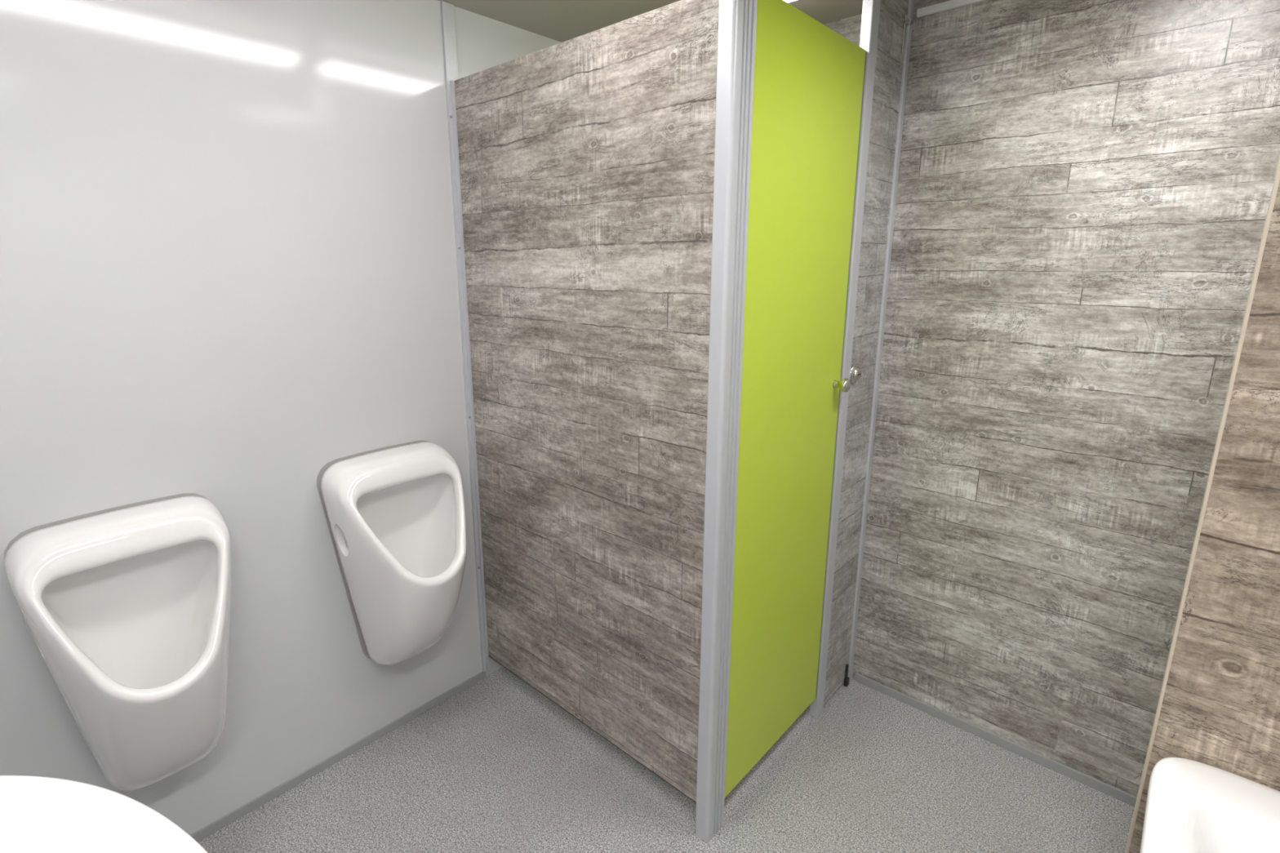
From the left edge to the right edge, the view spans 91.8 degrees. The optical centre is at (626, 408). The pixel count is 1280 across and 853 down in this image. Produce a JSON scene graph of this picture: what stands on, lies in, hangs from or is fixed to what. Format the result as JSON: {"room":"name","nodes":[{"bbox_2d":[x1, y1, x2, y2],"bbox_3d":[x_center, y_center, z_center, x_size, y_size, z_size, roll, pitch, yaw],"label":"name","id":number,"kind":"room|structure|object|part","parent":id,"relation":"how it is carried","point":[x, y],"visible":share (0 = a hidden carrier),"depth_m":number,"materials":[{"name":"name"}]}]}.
{"room":"public restroom","nodes":[
{"label":"public restroom","id":0,"kind":"room"},
{"bbox_2d":[0,0,561,835],"bbox_3d":[-0.840,-0.029,1.803,0.100,2.240,2.835,12,18,41],"label":"wall","id":1,"kind":"structure","parent":0,"point":[228,266],"depth_m":1.54,"materials":[{"name":"white paint"}]},
{"bbox_2d":[4,493,231,791],"bbox_3d":[-1.056,0.585,1.390,0.313,0.687,0.383,12,18,41],"label":"urinal","id":2,"kind":"object","parent":1,"relation":"attached to","point":[126,608],"visible":1,"depth_m":1.37,"materials":[{"name":"white ceramic"}]},
{"bbox_2d":[191,671,485,841],"bbox_3d":[-1.109,1.133,1.692,0.006,0.028,1.720,12,18,41],"label":"baseboard","id":3,"kind":"structure","parent":1,"relation":"attached to","point":[262,799],"depth_m":1.89,"materials":[{"name":"grey plastic"}]},
{"bbox_2d":[316,440,466,665],"bbox_3d":[-0.629,0.478,1.841,0.313,0.687,0.383,12,18,41],"label":"urinal","id":4,"kind":"object","parent":1,"relation":"attached to","point":[395,514],"visible":1,"depth_m":1.80,"materials":[{"name":"white ceramic"}]},
{"bbox_2d":[440,0,492,671],"bbox_3d":[-0.521,-0.104,2.057,0.010,2.209,0.040,12,18,41],"label":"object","id":5,"kind":"object","parent":1,"relation":"attached to","point":[447,11],"visible":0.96,"depth_m":1.95,"materials":[{"name":"metal"}]},
{"bbox_2d":[449,80,489,671],"bbox_3d":[-0.517,0.001,2.070,0.012,2.000,0.008,12,18,41],"label":"wall channel lip","id":6,"kind":"object","parent":5,"relation":"attached to","point":[452,82],"depth_m":2.03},
{"bbox_2d":[436,0,862,42],"bbox_3d":[0.078,-0.978,0.712,2.600,0.100,2.835,12,18,41],"label":"ceiling","id":7,"kind":"structure","parent":0,"point":[559,20],"depth_m":1.87,"materials":[{"name":"white paint"}]},
{"bbox_2d":[783,0,796,3],"bbox_3d":[0.222,-1.089,1.499,0.140,0.042,0.645,12,18,41],"label":"ceiling light","id":8,"kind":"object","parent":7,"relation":"attached to","point":[787,1],"depth_m":1.70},
{"bbox_2d":[197,666,1134,852],"bbox_3d":[0.082,1.301,1.244,2.600,0.100,2.835,12,18,41],"label":"floor","id":9,"kind":"structure","parent":0,"point":[497,766],"depth_m":1.78,"materials":[{"name":"concrete"}]},
{"bbox_2d":[454,0,913,833],"bbox_3d":[0.152,-0.053,2.041,1.014,2.175,0.887,12,18,41],"label":"wall","id":10,"kind":"structure","parent":9,"relation":"on","point":[587,161],"depth_m":1.65,"materials":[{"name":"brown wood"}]},
{"bbox_3d":[-0.160,0.040,1.756,0.960,1.935,0.014,12,18,41],"label":"panel","id":11,"kind":"part","parent":10,"relation":"part of","materials":[{"name":"brown wood"}]},
{"bbox_2d":[489,656,696,803],"bbox_3d":[-0.158,0.984,1.976,0.960,0.006,0.010,12,18,41],"label":"seal","id":12,"kind":"object","parent":10,"relation":"attached to","point":[490,656],"visible":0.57,"depth_m":1.90,"materials":[{"name":"black plastic"}]},
{"bbox_2d":[844,663,848,678],"bbox_3d":[0.799,0.956,2.249,0.007,0.057,0.011,12,18,41],"label":"pin","id":13,"kind":"object","parent":10,"relation":"attached to","point":[847,664],"visible":1,"depth_m":2.24,"materials":[{"name":"black plastic"}]},
{"bbox_2d":[901,14,906,53],"bbox_3d":[0.797,-1.075,1.782,0.006,0.100,0.010,12,18,41],"label":"bracket","id":14,"kind":"object","parent":10,"relation":"attached to","point":[905,15],"visible":1,"depth_m":1.78,"materials":[{"name":"silver metal"}]},
{"bbox_3d":[0.807,-1.104,1.776,0.020,0.010,0.025,12,18,41],"label":"bracket arm","id":15,"kind":"part","parent":10,"relation":"part of","materials":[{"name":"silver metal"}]},
{"bbox_2d":[695,0,756,842],"bbox_3d":[0.223,0.056,1.433,0.042,2.239,0.080,12,18,41],"label":"post","id":16,"kind":"object","parent":9,"relation":"on","point":[736,37],"visible":1,"depth_m":1.39,"materials":[{"name":"metal"}]},
{"bbox_2d":[724,0,866,797],"bbox_3d":[0.444,0.060,1.666,0.013,1.967,0.543,12,18,41],"label":"door","id":17,"kind":"structure","parent":16,"relation":"attached to","point":[808,80],"depth_m":1.60,"materials":[{"name":"green laminate"}]},
{"bbox_2d":[832,377,850,392],"bbox_3d":[0.622,-0.067,1.791,0.046,0.041,0.041,12,18,41],"label":"door knob","id":18,"kind":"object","parent":17,"relation":"attached to","point":[844,384],"depth_m":1.77,"materials":[{"name":"silver metal"}]},
{"bbox_2d":[808,0,880,718],"bbox_3d":[0.646,-0.046,1.867,0.029,2.239,0.048,12,18,41],"label":"door frame","id":19,"kind":"object","parent":9,"relation":"on","point":[871,8],"visible":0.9,"depth_m":1.80,"materials":[{"name":"metal"}]},
{"bbox_2d":[815,50,866,697],"bbox_3d":[0.628,0.015,1.859,0.015,1.963,0.004,12,18,41],"label":"band","id":20,"kind":"object","parent":19,"relation":"attached to","point":[866,51],"depth_m":1.81,"materials":[{"name":"grey metal"}]},
{"bbox_2d":[1128,181,1279,852],"bbox_3d":[0.948,0.248,0.601,0.596,2.239,0.022,12,18,41],"label":"partition panel","id":21,"kind":"object","parent":9,"relation":"on","point":[1220,708],"depth_m":0.76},
{"bbox_2d":[1124,155,1279,852],"bbox_3d":[0.728,0.203,0.799,0.004,2.239,0.023,12,18,41],"label":"trim","id":22,"kind":"structure","parent":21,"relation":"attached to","point":[1277,179],"depth_m":0.77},
{"bbox_2d":[1139,756,1279,852],"bbox_3d":[0.776,0.656,0.554,0.530,0.537,0.412,12,18,41],"label":"washbasin","id":23,"kind":"object","parent":21,"relation":"attached to","point":[1192,806],"visible":1,"depth_m":0.74,"materials":[{"name":"white ceramic"}]},
{"bbox_2d":[823,0,1279,796],"bbox_3d":[1.006,-0.069,1.958,2.400,2.240,0.100,12,18,41],"label":"wall","id":24,"kind":"structure","parent":0,"point":[1085,187],"depth_m":1.71,"materials":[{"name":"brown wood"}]},
{"bbox_2d":[847,0,914,681],"bbox_3d":[0.816,-0.088,2.043,0.026,2.239,0.027,12,18,41],"label":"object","id":25,"kind":"object","parent":24,"relation":"attached to","point":[911,2],"visible":0.42,"depth_m":1.99,"materials":[{"name":"metal"}]},
{"bbox_2d":[823,0,908,704],"bbox_3d":[0.737,-0.074,1.959,0.012,2.227,0.217,12,18,41],"label":"wall panel","id":26,"kind":"object","parent":25,"relation":"attached to","point":[889,57],"visible":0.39,"depth_m":1.92,"materials":[{"name":"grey wood"}]},
{"bbox_2d":[849,364,861,384],"bbox_3d":[0.699,-0.103,1.887,0.018,0.062,0.062,12,18,41],"label":"rosette","id":27,"kind":"object","parent":26,"relation":"attached to","point":[855,370],"visible":0.97,"depth_m":1.88,"materials":[{"name":"silver metal"}]},
{"bbox_2d":[916,0,986,17],"bbox_3d":[1.343,-1.033,1.334,1.374,0.020,0.012,12,18,41],"label":"trim","id":28,"kind":"structure","parent":24,"relation":"attached to","point":[952,4],"depth_m":1.74,"materials":[{"name":"white plastic"}]},
{"bbox_2d":[854,672,1137,806],"bbox_3d":[1.349,1.095,1.832,1.374,0.030,0.008,12,18,41],"label":"baseboard","id":29,"kind":"structure","parent":24,"relation":"attached to","point":[1073,774],"depth_m":1.96,"materials":[{"name":"grey plastic"}]},
{"bbox_3d":[-0.846,0.392,-0.001,2.400,2.240,0.100,12,18,41],"label":"wall","id":30,"kind":"structure","parent":0,"visible":0},
{"bbox_2d":[0,774,208,852],"bbox_3d":[-0.557,0.641,0.341,0.977,0.537,0.674,12,18,41],"label":"washbasin","id":31,"kind":"object","parent":30,"relation":"attached to","point":[38,814],"visible":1,"depth_m":0.66,"materials":[{"name":"white ceramic"}]}
]}

